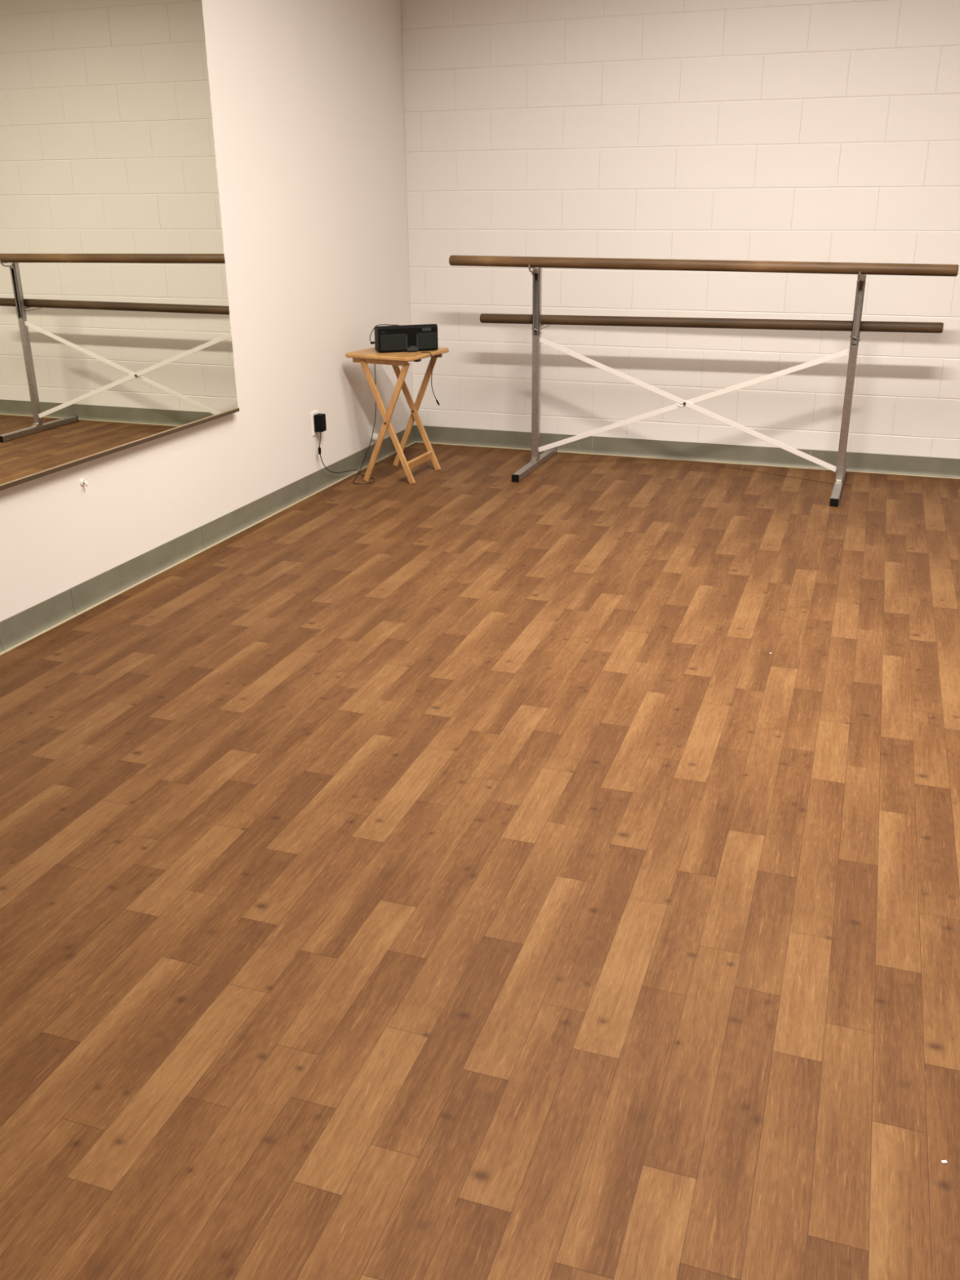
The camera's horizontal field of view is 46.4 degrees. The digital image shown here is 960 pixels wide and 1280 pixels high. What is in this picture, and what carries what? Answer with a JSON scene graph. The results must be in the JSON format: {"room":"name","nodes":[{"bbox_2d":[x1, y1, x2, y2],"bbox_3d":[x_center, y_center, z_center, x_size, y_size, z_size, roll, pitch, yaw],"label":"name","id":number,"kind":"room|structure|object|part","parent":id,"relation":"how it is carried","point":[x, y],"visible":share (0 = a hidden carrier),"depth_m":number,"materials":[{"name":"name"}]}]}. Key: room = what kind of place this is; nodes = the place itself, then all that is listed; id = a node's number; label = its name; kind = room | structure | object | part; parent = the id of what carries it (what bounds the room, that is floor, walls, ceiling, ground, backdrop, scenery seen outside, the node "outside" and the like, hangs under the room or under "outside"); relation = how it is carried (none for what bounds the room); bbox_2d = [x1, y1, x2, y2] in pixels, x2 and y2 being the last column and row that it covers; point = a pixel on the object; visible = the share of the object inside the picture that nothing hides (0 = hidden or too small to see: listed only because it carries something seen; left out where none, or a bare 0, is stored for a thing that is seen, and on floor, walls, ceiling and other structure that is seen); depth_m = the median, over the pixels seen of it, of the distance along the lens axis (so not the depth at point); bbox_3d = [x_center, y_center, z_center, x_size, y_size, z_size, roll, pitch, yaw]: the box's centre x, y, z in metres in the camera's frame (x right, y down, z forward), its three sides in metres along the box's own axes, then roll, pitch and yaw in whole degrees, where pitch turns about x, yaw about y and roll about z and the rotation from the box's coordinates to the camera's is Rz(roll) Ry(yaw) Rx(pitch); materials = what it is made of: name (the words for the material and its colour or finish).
{"room":"exercise studio","nodes":[
{"label":"exercise studio","id":0,"kind":"room"},
{"bbox_2d":[0,0,413,649],"bbox_3d":[-1.994,-1.167,2.344,0.120,3.300,9.000,7,23,18],"label":"wall","id":1,"kind":"structure","parent":0,"point":[307,97],"depth_m":5.12,"materials":[{"name":"paint"}]},
{"bbox_2d":[80,479,88,486],"bbox_3d":[-1.424,-0.567,4.036,0.022,0.027,0.025,7,23,18],"label":"wall hook","id":2,"kind":"object","parent":1,"relation":"attached to","point":[82,482],"visible":1,"depth_m":4.03,"materials":[{"name":"white plastic"}]},
{"bbox_2d":[0,0,239,490],"bbox_3d":[-1.485,-1.442,3.507,0.037,1.863,2.412,7,23,18],"label":"wall mirror","id":3,"kind":"object","parent":1,"relation":"attached to","point":[115,327],"visible":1,"depth_m":3.94,"materials":[{"name":"clear glass"}]},
{"bbox_2d":[0,425,415,655],"bbox_3d":[-1.915,0.325,2.917,0.017,0.103,8.999,7,23,18],"label":"baseboard","id":4,"kind":"structure","parent":1,"relation":"attached to","point":[22,627],"depth_m":4.59,"materials":[{"name":"grey plastic"}]},
{"bbox_2d":[311,410,319,435],"bbox_3d":[-0.827,-1.092,5.638,0.008,0.116,0.072,7,23,18],"label":"wall outlet","id":5,"kind":"object","parent":1,"relation":"attached to","point":[313,413],"visible":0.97,"depth_m":5.62,"materials":[{"name":"white plastic"}]},
{"bbox_2d":[313,364,376,484],"bbox_3d":[-0.627,-1.183,5.890,0.188,0.670,0.707,7,23,18],"label":"power adapter","id":6,"kind":"object","parent":5,"relation":"in","point":[320,425],"visible":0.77,"depth_m":5.64,"materials":[{"name":"black plastic"}]},
{"bbox_2d":[368,425,378,445],"bbox_3d":[-0.590,-1.144,6.274,0.039,0.105,0.070,7,23,18],"label":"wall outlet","id":7,"kind":"object","parent":1,"relation":"attached to","point":[375,437],"visible":0.84,"depth_m":6.26,"materials":[{"name":"white plastic"}]},
{"bbox_3d":[-0.606,-1.146,6.279,0.005,0.105,0.070,7,23,18],"label":"plate","id":8,"kind":"part","parent":7,"relation":"part of","materials":[{"name":"white plastic"}]},
{"bbox_2d":[0,442,959,1279],"bbox_3d":[0.077,0.622,2.265,4.318,0.001,9.077,7,23,18],"label":"floor","id":9,"kind":"structure","parent":0,"point":[457,872],"depth_m":2.45,"materials":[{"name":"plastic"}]},
{"bbox_2d":[345,346,448,484],"bbox_3d":[-0.424,-1.198,5.939,0.398,0.656,0.423,11,24,26],"label":"folding table","id":10,"kind":"object","parent":9,"relation":"on","point":[370,355],"visible":0.88,"depth_m":5.82,"materials":[{"name":"brown wood"}]},
{"bbox_3d":[-0.508,-1.415,5.689,0.325,0.026,0.018,11,24,26],"label":"rail","id":11,"kind":"part","parent":10,"relation":"part of","materials":[{"name":"brown wood"}]},
{"bbox_3d":[-0.485,-1.120,5.781,0.286,0.630,0.018,8,23,19],"label":"leg","id":12,"kind":"part","parent":10,"relation":"part of","materials":[{"name":"brown wood"}]},
{"bbox_3d":[-0.477,-1.128,5.800,0.286,0.630,0.018,8,23,19],"label":"leg","id":13,"kind":"part","parent":10,"relation":"part of","materials":[{"name":"brown wood"}]},
{"bbox_2d":[345,346,448,361],"bbox_3d":[-0.427,-1.493,5.821,0.398,0.020,0.418,11,24,26],"label":"tabletop","id":14,"kind":"object","parent":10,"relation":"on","point":[370,354],"depth_m":5.70,"materials":[{"name":"brown wood"}]},
{"bbox_2d":[374,324,438,352],"bbox_3d":[-0.378,-1.560,5.778,0.313,0.126,0.125,-6,23,-14],"label":"dock","id":15,"kind":"object","parent":10,"relation":"on","point":[398,338],"visible":0.99,"depth_m":5.74,"materials":[{"name":"black plastic"}]},
{"bbox_2d":[369,324,398,344],"bbox_3d":[-0.490,-1.563,5.720,0.153,0.097,0.013,-6,22,-13],"label":"lead","id":16,"kind":"object","parent":15,"relation":"hanging from","point":[371,342],"visible":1,"depth_m":5.71,"materials":[{"name":"black"}]},
{"bbox_2d":[379,333,406,351],"bbox_3d":[-0.444,-1.522,5.728,0.136,0.082,0.014,-6,23,-14],"label":"speaker grille","id":17,"kind":"object","parent":15,"relation":"attached to","point":[388,342],"depth_m":5.72,"materials":[{"name":"fabric"}]},
{"bbox_2d":[417,332,437,349],"bbox_3d":[-0.273,-1.541,5.772,0.104,0.082,0.014,-6,23,-14],"label":"speaker grille","id":18,"kind":"object","parent":15,"relation":"attached to","point":[425,340],"depth_m":5.77,"materials":[{"name":"fabric"}]},
{"bbox_3d":[-0.354,-1.251,6.103,0.286,0.630,0.018,8,23,19],"label":"leg","id":19,"kind":"part","parent":10,"relation":"part of","materials":[{"name":"brown wood"}]},
{"bbox_3d":[-0.357,-1.242,6.083,0.295,0.630,0.018,8,23,19],"label":"leg","id":20,"kind":"part","parent":10,"relation":"part of","materials":[{"name":"brown wood"}]},
{"bbox_2d":[421,351,439,404],"bbox_3d":[-0.258,-1.342,5.758,0.095,0.270,0.028,7,23,18],"label":"lead","id":21,"kind":"object","parent":10,"relation":"hanging from","point":[437,401],"visible":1,"depth_m":5.74,"materials":[{"name":"black"}]},
{"bbox_2d":[448,255,959,506],"bbox_3d":[1.041,-1.380,5.747,2.477,1.112,0.726,7,23,18],"label":"ballet barre","id":22,"kind":"object","parent":9,"relation":"on","point":[536,319],"visible":1,"depth_m":5.64,"materials":[{"name":"brown wood"}]},
{"bbox_3d":[0.303,-1.308,6.062,0.038,0.677,0.038,7,23,18],"label":"post","id":23,"kind":"part","parent":22,"relation":"part of","materials":[{"name":"metal"}]},
{"bbox_3d":[1.010,-1.836,5.486,2.477,0.071,0.052,7,23,18],"label":"rail","id":24,"kind":"part","parent":22,"relation":"part of","materials":[{"name":"brown wood"}]},
{"bbox_3d":[1.107,-1.619,5.715,2.341,0.067,0.050,7,23,18],"label":"rail","id":25,"kind":"part","parent":22,"relation":"part of","materials":[{"name":"brown wood"}]},
{"bbox_3d":[1.817,-1.119,5.553,0.038,0.677,0.038,7,23,18],"label":"post","id":26,"kind":"part","parent":22,"relation":"part of","materials":[{"name":"metal"}]},
{"bbox_2d":[400,0,959,466],"bbox_3d":[1.603,-2.517,5.630,4.450,3.300,0.117,7,23,18],"label":"wall","id":27,"kind":"structure","parent":0,"point":[803,131],"depth_m":5.87,"materials":[{"name":"white brick"}]},
{"bbox_2d":[413,425,959,479],"bbox_3d":[1.594,-1.010,6.166,4.249,0.103,0.017,7,23,18],"label":"baseboard","id":28,"kind":"structure","parent":27,"relation":"attached to","point":[910,465],"depth_m":6.29,"materials":[{"name":"grey plastic"}]}
]}

